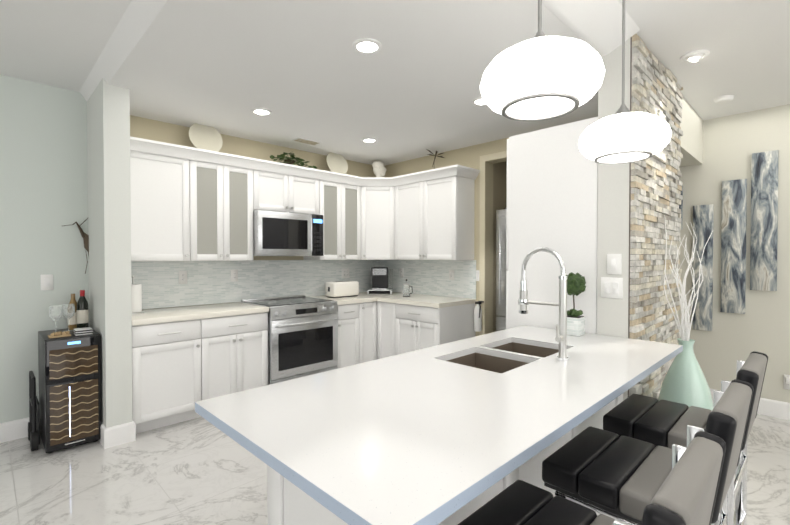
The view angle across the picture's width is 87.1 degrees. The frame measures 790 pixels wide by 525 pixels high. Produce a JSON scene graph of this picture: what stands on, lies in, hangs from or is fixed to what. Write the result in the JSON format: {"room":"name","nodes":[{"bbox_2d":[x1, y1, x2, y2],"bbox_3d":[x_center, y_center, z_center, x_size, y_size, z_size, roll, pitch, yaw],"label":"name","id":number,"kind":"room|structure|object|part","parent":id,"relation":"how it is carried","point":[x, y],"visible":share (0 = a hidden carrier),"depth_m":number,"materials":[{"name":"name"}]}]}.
{"room":"kitchen","nodes":[
{"label":"kitchen","id":0,"kind":"room"},
{"bbox_2d":[0,0,131,91],"bbox_3d":[-0.711,-1.338,-1.819,4.640,0.100,10.150,-1,1,-45],"label":"ceiling","id":1,"kind":"structure","parent":0,"point":[59,43],"depth_m":2.49,"materials":[{"name":"white paint"}]},
{"bbox_2d":[87,78,132,427],"bbox_3d":[-2.203,-0.058,3.198,0.160,2.720,0.640,-1,1,-45],"label":"wall","id":2,"kind":"structure","parent":0,"point":[109,196],"depth_m":2.98,"materials":[{"name":"grey paint"}]},
{"bbox_2d":[99,422,111,448],"bbox_3d":[-2.238,1.233,3.141,0.036,0.140,0.616,-1,1,-45],"label":"baseboard","id":3,"kind":"structure","parent":2,"relation":"attached to","point":[106,433],"depth_m":2.93,"materials":[{"name":"white paint"}]},
{"bbox_2d":[0,74,375,422],"bbox_3d":[-2.687,-0.059,3.275,8.960,2.720,0.150,-1,1,-45],"label":"wall","id":4,"kind":"structure","parent":0,"point":[43,171],"depth_m":3.16,"materials":[{"name":"grey paint"}]},
{"bbox_2d":[0,417,29,442],"bbox_3d":[-4.148,1.252,1.734,4.690,0.140,0.016,-1,1,-45],"label":"baseboard","id":5,"kind":"structure","parent":4,"relation":"attached to","point":[15,429],"depth_m":3.06,"materials":[{"name":"white paint"}]},
{"bbox_2d":[41,274,52,289],"bbox_3d":[-2.665,0.152,3.186,0.075,0.120,0.010,-1,1,-45],"label":"light switch","id":6,"kind":"object","parent":4,"relation":"attached to","point":[47,282],"visible":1,"depth_m":3.18,"materials":[{"name":"white plastic"}]},
{"bbox_2d":[64,218,88,273],"bbox_3d":[-2.522,-0.141,3.303,0.195,0.462,0.024,-1,1,-45],"label":"wall sculpture","id":7,"kind":"object","parent":4,"relation":"attached to","point":[85,236],"visible":0.75,"depth_m":3.34,"materials":[{"name":"brown metal"}]},
{"bbox_2d":[130,144,197,260],"bbox_3d":[-2.050,-0.463,3.557,0.566,0.900,0.330,-1,1,-45],"label":"upper cabinet","id":8,"kind":"object","parent":4,"relation":"attached to","point":[191,204],"depth_m":3.46,"materials":[{"name":"white paint"}]},
{"bbox_2d":[189,123,222,151],"bbox_3d":[-1.761,-1.139,3.846,0.304,0.306,0.153,-1,1,-45],"label":"decorative plate","id":9,"kind":"object","parent":8,"relation":"on","point":[205,137],"visible":0.96,"depth_m":3.84,"materials":[{"name":"ceramic"}]},
{"bbox_2d":[198,156,233,260],"bbox_3d":[-1.787,-0.466,3.816,0.405,0.900,0.330,-1,1,-45],"label":"upper cabinet","id":10,"kind":"object","parent":4,"relation":"attached to","point":[215,230],"depth_m":3.75,"materials":[{"name":"white paint"}]},
{"bbox_2d":[230,160,253,260],"bbox_3d":[-1.601,-0.469,4.001,0.346,0.900,0.330,-1,1,-45],"label":"upper cabinet","id":11,"kind":"object","parent":4,"relation":"attached to","point":[241,175],"depth_m":3.93,"materials":[{"name":"white paint"}]},
{"bbox_2d":[131,260,378,308],"bbox_3d":[-1.280,0.185,4.553,3.046,0.423,0.010,-1,1,-45],"label":"backsplash","id":12,"kind":"structure","parent":4,"relation":"attached to","point":[209,282],"depth_m":4.23,"materials":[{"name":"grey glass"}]},
{"bbox_2d":[178,271,186,283],"bbox_3d":[-1.968,0.137,3.860,0.075,0.120,0.008,-1,1,-45],"label":"outlet","id":13,"kind":"object","parent":12,"relation":"attached to","point":[182,274],"depth_m":3.86,"materials":[{"name":"white plastic"}]},
{"bbox_2d":[231,270,237,281],"bbox_3d":[-1.623,0.132,4.201,0.075,0.120,0.008,-1,1,-45],"label":"outlet","id":14,"kind":"object","parent":12,"relation":"attached to","point":[234,276],"depth_m":4.20,"materials":[{"name":"white plastic"}]},
{"bbox_2d":[342,268,348,277],"bbox_3d":[-0.616,0.134,5.195,0.120,0.120,0.008,-1,1,-45],"label":"outlet","id":15,"kind":"object","parent":12,"relation":"attached to","point":[345,271],"depth_m":5.19,"materials":[{"name":"white plastic"}]},
{"bbox_2d":[254,164,293,212],"bbox_3d":[-1.322,-0.718,4.272,0.437,0.410,0.330,-1,1,-45],"label":"upper cabinet","id":16,"kind":"object","parent":4,"relation":"attached to","point":[273,187],"depth_m":4.15,"materials":[{"name":"white paint"}]},
{"bbox_2d":[253,210,323,255],"bbox_3d":[-1.163,-0.288,4.348,0.754,0.443,0.450,-1,1,-45],"label":"over-the-range microwave","id":17,"kind":"object","parent":16,"relation":"attached to","point":[277,233],"visible":0.92,"depth_m":4.17,"materials":[{"name":"silver metal"}]},
{"bbox_2d":[294,172,321,214],"bbox_3d":[-1.092,-0.721,4.500,0.436,0.410,0.330,-1,1,-45],"label":"upper cabinet","id":18,"kind":"object","parent":4,"relation":"attached to","point":[307,188],"depth_m":4.43,"materials":[{"name":"white paint"}]},
{"bbox_2d":[270,152,316,168],"bbox_3d":[-1.093,-1.075,4.446,0.591,0.199,0.289,-1,1,-45],"label":"ivy plant","id":19,"kind":"object","parent":18,"relation":"on","point":[289,160],"visible":0.71,"depth_m":4.41,"materials":[{"name":"green plant"}]},
{"bbox_2d":[303,176,337,259],"bbox_3d":[-0.811,-0.480,4.780,0.352,0.900,0.330,-1,1,-45],"label":"upper cabinet","id":20,"kind":"object","parent":4,"relation":"attached to","point":[329,185],"depth_m":4.64,"materials":[{"name":"white paint"}]},
{"bbox_2d":[338,180,357,259],"bbox_3d":[-0.610,-0.482,4.950,0.399,0.900,0.371,-1,1,-45],"label":"upper cabinet","id":21,"kind":"object","parent":4,"relation":"attached to","point":[347,189],"depth_m":4.82,"materials":[{"name":"white paint"}]},
{"bbox_2d":[358,180,393,259],"bbox_3d":[-0.203,-0.485,5.144,0.666,0.900,0.666,-1,1,-45],"label":"upper cabinet","id":22,"kind":"object","parent":4,"relation":"attached to","point":[375,197],"depth_m":4.95,"materials":[{"name":"white paint"}]},
{"bbox_2d":[326,152,347,173],"bbox_3d":[-0.701,-1.153,4.892,0.304,0.306,0.153,-1,1,-45],"label":"decorative plate","id":23,"kind":"object","parent":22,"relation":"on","point":[336,163],"visible":0.83,"depth_m":4.89,"materials":[{"name":"ceramic"}]},
{"bbox_2d":[372,161,385,176],"bbox_3d":[-0.206,-1.139,5.214,0.161,0.270,0.161,-1,1,-45],"label":"vase","id":24,"kind":"object","parent":22,"relation":"on","point":[379,169],"visible":0.94,"depth_m":5.17,"materials":[{"name":"ceramic"}]},
{"bbox_2d":[108,0,597,165],"bbox_3d":[-0.250,-1.361,3.394,3.180,0.200,3.379,-1,1,-45],"label":"ceiling","id":25,"kind":"structure","parent":0,"point":[410,90],"depth_m":2.73,"materials":[{"name":"white paint"}]},
{"bbox_2d":[251,108,271,115],"bbox_3d":[-1.115,-1.258,3.478,0.170,0.008,0.170,-1,1,-45],"label":"recessed light","id":26,"kind":"object","parent":25,"relation":"in","point":[262,111],"visible":1,"depth_m":3.47,"materials":[{"name":"white paint"}]},
{"bbox_2d":[292,137,321,144],"bbox_3d":[-0.926,-1.270,4.364,0.280,0.009,0.140,-1,1,-45],"label":"ceiling vent","id":27,"kind":"object","parent":25,"relation":"in","point":[305,141],"visible":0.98,"depth_m":4.35,"materials":[{"name":"white metal"}]},
{"bbox_2d":[352,38,381,53],"bbox_3d":[-0.161,-1.242,2.394,0.170,0.008,0.170,-1,1,-45],"label":"recessed light","id":28,"kind":"object","parent":25,"relation":"in","point":[367,46],"visible":1,"depth_m":2.38,"materials":[{"name":"white paint"}]},
{"bbox_2d":[361,138,377,142],"bbox_3d":[-0.265,-1.269,4.327,0.170,0.008,0.170,-1,1,-45],"label":"recessed light","id":29,"kind":"object","parent":25,"relation":"in","point":[369,140],"visible":1,"depth_m":4.33,"materials":[{"name":"white paint"}]},
{"bbox_2d":[472,97,486,105],"bbox_3d":[0.684,-1.254,3.244,0.170,0.008,0.170,-1,1,-45],"label":"recessed light","id":30,"kind":"object","parent":25,"relation":"in","point":[478,101],"visible":0.56,"depth_m":3.26,"materials":[{"name":"white paint"}]},
{"bbox_2d":[0,414,789,524],"bbox_3d":[0.898,1.391,0.405,10.000,0.100,11.000,-1,1,-45],"label":"floor","id":31,"kind":"structure","parent":0,"point":[199,471],"depth_m":2.50,"materials":[{"name":"stone"}]},
{"bbox_2d":[28,371,39,450],"bbox_3d":[-2.589,1.051,2.980,0.048,0.508,0.360,-1,1,-45],"label":"cart","id":32,"kind":"object","parent":31,"relation":"on","point":[34,426],"visible":1,"depth_m":2.90,"materials":[{"name":"black metal"}]},
{"bbox_2d":[38,328,101,453],"bbox_3d":[-2.402,0.911,3.070,0.312,0.785,0.501,-1,1,-45],"label":"wine cooler","id":33,"kind":"object","parent":31,"relation":"on","point":[70,387],"visible":0.83,"depth_m":2.89,"materials":[{"name":"black plastic"}]},
{"bbox_2d":[48,305,62,334],"bbox_3d":[-2.462,0.416,3.019,0.082,0.205,0.082,-1,1,-45],"label":"wine glass","id":34,"kind":"object","parent":33,"relation":"on","point":[55,318],"visible":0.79,"depth_m":3.01,"materials":[{"name":"white"}]},
{"bbox_2d":[48,331,70,337],"bbox_3d":[-2.356,0.503,2.920,0.120,0.033,0.090,-1,1,-45],"label":"tray","id":35,"kind":"object","parent":33,"relation":"on","point":[60,334],"visible":1,"depth_m":2.90,"materials":[{"name":"beige wood"}]},
{"bbox_2d":[61,304,74,331],"bbox_3d":[-2.454,0.414,3.125,0.082,0.205,0.082,-1,1,-45],"label":"wine glass","id":36,"kind":"object","parent":33,"relation":"on","point":[71,314],"visible":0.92,"depth_m":3.12,"materials":[{"name":"white"}]},
{"bbox_2d":[67,293,76,329],"bbox_3d":[-2.489,0.378,3.216,0.072,0.275,0.072,-1,1,-45],"label":"wine bottle","id":37,"kind":"object","parent":33,"relation":"on","point":[72,322],"visible":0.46,"depth_m":3.19,"materials":[{"name":"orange glass"}]},
{"bbox_2d":[76,290,88,327],"bbox_3d":[-2.411,0.364,3.209,0.076,0.304,0.076,-1,1,-45],"label":"wine bottle","id":38,"kind":"object","parent":33,"relation":"on","point":[82,314],"visible":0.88,"depth_m":3.18,"materials":[{"name":"black glass"}]},
{"bbox_2d":[74,327,92,335],"bbox_3d":[-2.264,0.499,3.019,0.100,0.039,0.100,-1,1,-45],"label":"coasters","id":39,"kind":"object","parent":33,"relation":"on","point":[83,331],"visible":1,"depth_m":2.99,"materials":[{"name":"white paint"}]},
{"bbox_2d":[132,318,211,433],"bbox_3d":[-1.954,0.878,3.469,0.551,0.840,0.618,-1,1,-45],"label":"base cabinet","id":40,"kind":"object","parent":31,"relation":"on","point":[180,369],"depth_m":3.25,"materials":[{"name":"white paint"}]},
{"bbox_2d":[212,312,267,397],"bbox_3d":[-1.610,0.873,3.809,0.650,0.840,0.618,-1,1,-45],"label":"base cabinet","id":41,"kind":"object","parent":31,"relation":"on","point":[239,342],"depth_m":3.62,"materials":[{"name":"white paint"}]},
{"bbox_2d":[132,302,268,325],"bbox_3d":[-1.758,0.433,3.645,1.085,0.044,0.636,-1,1,-45],"label":"countertop","id":42,"kind":"structure","parent":41,"relation":"on","point":[164,315],"depth_m":3.50,"materials":[{"name":"beige stone"}]},
{"bbox_2d":[131,276,143,313],"bbox_3d":[-2.131,0.260,3.386,0.150,0.307,0.150,-1,1,-45],"label":"paper towel holder","id":43,"kind":"object","parent":42,"relation":"on","point":[136,295],"visible":0.73,"depth_m":3.36,"materials":[{"name":"white paper"}]},
{"bbox_2d":[241,295,337,384],"bbox_3d":[-1.067,0.832,4.266,0.758,0.910,0.710,-1,1,-45],"label":"range","id":44,"kind":"object","parent":31,"relation":"on","point":[302,335],"visible":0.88,"depth_m":4.04,"materials":[{"name":"silver metal"}]},
{"bbox_2d":[336,303,355,368],"bbox_3d":[-0.700,0.861,4.707,0.376,0.840,0.618,-1,1,-45],"label":"base cabinet","id":45,"kind":"object","parent":31,"relation":"on","point":[346,312],"depth_m":4.46,"materials":[{"name":"white paint"}]},
{"bbox_2d":[356,301,399,363],"bbox_3d":[-0.193,0.857,4.960,0.936,0.840,0.970,-1,1,-45],"label":"base cabinet","id":46,"kind":"object","parent":31,"relation":"on","point":[377,322],"depth_m":4.65,"materials":[{"name":"white paint"}]},
{"bbox_2d":[307,295,376,304],"bbox_3d":[-0.632,0.417,4.756,0.551,0.044,0.636,-1,1,-45],"label":"countertop","id":47,"kind":"structure","parent":46,"relation":"on","point":[360,298],"depth_m":4.59,"materials":[{"name":"beige stone"}]},
{"bbox_2d":[325,281,358,297],"bbox_3d":[-0.611,0.305,4.795,0.378,0.176,0.190,-1,1,-45],"label":"toaster","id":48,"kind":"object","parent":47,"relation":"on","point":[337,289],"visible":1,"depth_m":4.70,"materials":[{"name":"beige plastic"}]},
{"bbox_2d":[358,292,475,307],"bbox_3d":[0.112,0.416,4.853,0.645,0.044,1.543,-1,1,-45],"label":"countertop","id":49,"kind":"structure","parent":46,"relation":"on","point":[433,301],"depth_m":4.48,"materials":[{"name":"beige stone"}]},
{"bbox_2d":[367,267,392,294],"bbox_3d":[-0.183,0.223,5.216,0.310,0.330,0.325,0,1,0],"label":"coffee maker","id":50,"kind":"object","parent":49,"relation":"on","point":[380,277],"visible":1,"depth_m":5.08,"materials":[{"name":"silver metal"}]},
{"bbox_2d":[403,279,412,296],"bbox_3d":[0.152,0.293,4.789,0.090,0.201,0.140,-1,1,-45],"label":"press","id":51,"kind":"object","parent":49,"relation":"on","point":[408,287],"visible":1,"depth_m":4.78,"materials":[{"name":"glass"}]},
{"bbox_2d":[400,303,475,353],"bbox_3d":[0.419,0.863,4.567,0.618,0.840,0.682,-1,1,-45],"label":"base cabinet","id":52,"kind":"object","parent":31,"relation":"on","point":[421,327],"depth_m":4.30,"materials":[{"name":"white paint"}]},
{"bbox_2d":[267,334,626,524],"bbox_3d":[0.405,0.892,1.943,1.882,0.854,0.653,-1,1,-45],"label":"kitchen island","id":53,"kind":"object","parent":31,"relation":"on","point":[589,372],"depth_m":1.59,"materials":[{"name":"white paint"}]},
{"bbox_2d":[195,325,682,524],"bbox_3d":[0.432,0.453,1.744,2.114,0.030,0.896,-1,1,-45],"label":"island countertop","id":54,"kind":"structure","parent":53,"relation":"on","point":[405,438],"depth_m":1.15,"materials":[{"name":"white stone"}]},
{"bbox_2d":[439,349,542,372],"bbox_3d":[0.416,0.557,1.889,0.351,0.207,0.366,-1,1,-45],"label":"sink","id":55,"kind":"object","parent":54,"relation":"in","point":[501,362],"depth_m":2.03,"materials":[{"name":"brown metal"}]},
{"bbox_2d":[479,341,574,360],"bbox_3d":[0.678,0.554,2.149,0.351,0.207,0.366,-1,1,-45],"label":"sink","id":56,"kind":"object","parent":54,"relation":"in","point":[516,348],"depth_m":2.27,"materials":[{"name":"metal"}]},
{"bbox_2d":[518,247,568,360],"bbox_3d":[0.654,0.181,1.893,0.132,0.506,0.243,-1,1,-45],"label":"pull-down faucet","id":57,"kind":"object","parent":54,"relation":"on","point":[561,326],"visible":1,"depth_m":1.85,"materials":[{"name":"silver metal"}]},
{"bbox_2d":[566,272,585,335],"bbox_3d":[1.056,0.242,2.462,0.128,0.368,0.133,-1,1,-45],"label":"topiary","id":58,"kind":"object","parent":54,"relation":"on","point":[576,283],"visible":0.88,"depth_m":2.42,"materials":[{"name":"green plant"}]},
{"bbox_2d":[496,208,506,331],"bbox_3d":[1.649,0.343,4.364,0.827,1.845,0.920,-1,1,-45],"label":"refrigerator","id":59,"kind":"object","parent":31,"relation":"on","point":[501,269],"visible":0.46,"depth_m":4.38,"materials":[{"name":"silver metal"}]},
{"bbox_2d":[506,117,597,333],"bbox_3d":[1.296,0.216,3.000,0.864,2.177,0.606,-1,1,-45],"label":"wall","id":60,"kind":"structure","parent":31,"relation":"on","point":[552,184],"depth_m":2.68,"materials":[{"name":"white paint"}]},
{"bbox_2d":[458,431,725,524],"bbox_3d":[0.410,0.859,0.963,0.432,0.950,0.508,-1,1,-45],"label":"stool","id":61,"kind":"object","parent":31,"relation":"on","point":[686,493],"visible":1,"depth_m":0.90,"materials":[{"name":"black leather"}]},
{"bbox_2d":[542,379,753,524],"bbox_3d":[0.815,0.853,1.363,0.432,0.950,0.508,-1,1,-45],"label":"stool","id":62,"kind":"object","parent":31,"relation":"on","point":[609,474],"visible":0.71,"depth_m":1.30,"materials":[{"name":"black leather"}]},
{"bbox_2d":[603,351,767,524],"bbox_3d":[1.221,0.847,1.764,0.432,0.950,0.508,-1,1,-45],"label":"stool","id":63,"kind":"object","parent":31,"relation":"on","point":[656,422],"visible":0.56,"depth_m":1.72,"materials":[{"name":"black leather"}]},
{"bbox_2d":[658,215,713,409],"bbox_3d":[1.617,0.524,2.312,0.270,1.580,0.270,-1,1,-45],"label":"floor vase","id":64,"kind":"object","parent":31,"relation":"on","point":[684,382],"visible":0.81,"depth_m":2.27,"materials":[{"name":"teal glass"}]},
{"bbox_2d":[710,388,789,419],"bbox_3d":[5.089,1.255,1.570,0.016,0.140,6.771,-1,1,-45],"label":"baseboard","id":65,"kind":"structure","parent":31,"relation":"on","point":[768,407],"depth_m":3.49,"materials":[{"name":"white paint"}]},
{"bbox_2d":[384,138,508,335],"bbox_3d":[0.872,-0.078,4.645,0.150,2.720,2.900,-1,1,-45],"label":"wall","id":66,"kind":"structure","parent":0,"point":[496,183],"depth_m":4.42,"materials":[{"name":"paint"}]},
{"bbox_2d":[394,176,425,259],"bbox_3d":[0.258,-0.481,4.888,0.371,0.900,0.559,-1,1,-45],"label":"upper cabinet","id":67,"kind":"object","parent":66,"relation":"attached to","point":[409,195],"depth_m":4.77,"materials":[{"name":"white paint"}]},
{"bbox_2d":[379,260,475,298],"bbox_3d":[0.343,0.178,5.068,0.011,0.423,1.530,-1,1,-45],"label":"backsplash","id":68,"kind":"structure","parent":66,"relation":"attached to","point":[426,277],"depth_m":4.93,"materials":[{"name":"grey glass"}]},
{"bbox_2d":[399,268,403,277],"bbox_3d":[0.084,0.133,5.318,0.009,0.120,0.075,-1,1,-45],"label":"outlet","id":69,"kind":"object","parent":68,"relation":"attached to","point":[401,270],"depth_m":5.31,"materials":[{"name":"white plastic"}]},
{"bbox_2d":[426,172,476,259],"bbox_3d":[0.569,-0.477,4.601,0.330,0.900,0.512,-1,1,-45],"label":"upper cabinet","id":70,"kind":"object","parent":66,"relation":"attached to","point":[449,196],"depth_m":4.43,"materials":[{"name":"white paint"}]},
{"bbox_2d":[426,149,443,166],"bbox_3d":[0.453,-1.138,4.699,0.210,0.281,0.159,-1,1,-45],"label":"sculpture","id":71,"kind":"object","parent":70,"relation":"on","point":[435,155],"visible":0.85,"depth_m":4.68,"materials":[{"name":"brown metal"}]},
{"bbox_2d":[476,270,478,280],"bbox_3d":[0.895,0.143,4.510,0.010,0.120,0.070,-1,1,-45],"label":"light switch","id":72,"kind":"object","parent":66,"relation":"attached to","point":[477,275],"visible":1,"depth_m":4.51,"materials":[{"name":"white plastic"}]},
{"bbox_2d":[474,301,483,331],"bbox_3d":[0.897,0.572,4.449,0.089,0.325,0.113,-1,1,-45],"label":"fire extinguisher","id":73,"kind":"object","parent":66,"relation":"attached to","point":[477,318],"visible":1,"depth_m":4.42,"materials":[{"name":"white metal"}]},
{"bbox_2d":[479,151,506,335],"bbox_3d":[1.361,0.078,4.034,0.014,2.425,1.270,-1,1,-45],"label":"door frame","id":74,"kind":"structure","parent":66,"relation":"attached to","point":[490,157],"depth_m":4.45,"materials":[{"name":"beige paint"}]},
{"bbox_2d":[597,33,702,400],"bbox_3d":[2.033,-0.057,3.143,2.130,2.720,0.212,-1,1,-45],"label":"wall column","id":75,"kind":"structure","parent":0,"point":[637,201],"depth_m":2.47,"materials":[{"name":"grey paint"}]},
{"bbox_2d":[601,277,622,298],"bbox_3d":[1.255,0.146,2.409,0.010,0.120,0.118,-1,1,-45],"label":"light switch","id":76,"kind":"object","parent":75,"relation":"attached to","point":[611,287],"depth_m":2.41,"materials":[{"name":"white plastic"}]},
{"bbox_2d":[607,254,621,274],"bbox_3d":[1.264,0.010,2.398,0.010,0.120,0.078,-1,1,-45],"label":"light switch","id":77,"kind":"object","parent":75,"relation":"attached to","point":[614,261],"depth_m":2.39,"materials":[{"name":"white plastic"}]},
{"bbox_2d":[618,0,789,119],"bbox_3d":[2.506,-1.353,1.357,4.240,0.160,10.150,-1,1,-45],"label":"ceiling","id":78,"kind":"structure","parent":0,"point":[746,60],"depth_m":2.48,"materials":[{"name":"white paint"}]},
{"bbox_2d":[79,0,639,100],"bbox_3d":[1.666,-1.276,0.529,2.040,0.190,10.150,-1,1,-45],"label":"ceiling beam","id":79,"kind":"structure","parent":78,"relation":"attached to","point":[595,25],"depth_m":2.22,"materials":[{"name":"white paint"}]},
{"bbox_2d":[480,0,604,120],"bbox_3d":[0.408,-0.851,1.169,0.330,0.836,0.330,-1,1,-45],"label":"pendant light","id":80,"kind":"object","parent":78,"relation":"hanging from","point":[540,75],"visible":1,"depth_m":1.07,"materials":[{"name":"white glass"}]},
{"bbox_2d":[578,0,671,163],"bbox_3d":[0.920,-0.848,1.675,0.330,0.856,0.330,-1,1,-45],"label":"pendant light","id":81,"kind":"object","parent":78,"relation":"hanging from","point":[623,134],"visible":1,"depth_m":1.58,"materials":[{"name":"white glass"}]},
{"bbox_2d":[680,49,709,61],"bbox_3d":[1.867,-1.286,2.589,0.150,0.065,0.150,-1,1,-45],"label":"recessed light","id":82,"kind":"object","parent":78,"relation":"in","point":[694,56],"visible":0.98,"depth_m":2.57,"materials":[{"name":"white paint"}]},
{"bbox_2d":[714,95,734,103],"bbox_3d":[2.592,-1.281,3.277,0.130,0.034,0.130,-1,1,-45],"label":"smoke detector","id":83,"kind":"object","parent":78,"relation":"attached to","point":[723,99],"visible":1,"depth_m":3.25,"materials":[{"name":"white plastic"}]},
{"bbox_2d":[677,104,789,402],"bbox_3d":[4.001,-0.052,2.746,0.185,2.720,10.000,-1,1,-45],"label":"wall","id":84,"kind":"structure","parent":0,"point":[732,144],"depth_m":3.63,"materials":[{"name":"grey paint"}]},
{"bbox_3d":[2.651,-0.524,3.999,0.033,0.430,0.190,-1,1,-45],"label":"canvas art","id":85,"kind":"part","parent":84,"relation":"part of"},
{"bbox_3d":[2.830,0.048,3.826,0.033,1.150,0.150,-1,1,-45],"label":"canvas art","id":86,"kind":"part","parent":84,"relation":"part of"},
{"bbox_3d":[2.985,-0.140,3.667,0.033,1.170,0.170,-1,1,-45],"label":"canvas art","id":87,"kind":"part","parent":84,"relation":"part of"},
{"bbox_3d":[3.125,-0.348,3.521,0.033,1.170,0.170,-1,1,-45],"label":"canvas art","id":88,"kind":"part","parent":84,"relation":"part of"},
{"bbox_2d":[783,374,789,389],"bbox_3d":[3.243,0.989,3.418,0.040,0.120,0.075,-1,1,-45],"label":"outlet","id":89,"kind":"object","parent":84,"relation":"attached to","point":[786,382],"visible":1,"depth_m":3.43,"materials":[{"name":"white plastic"}]}
]}

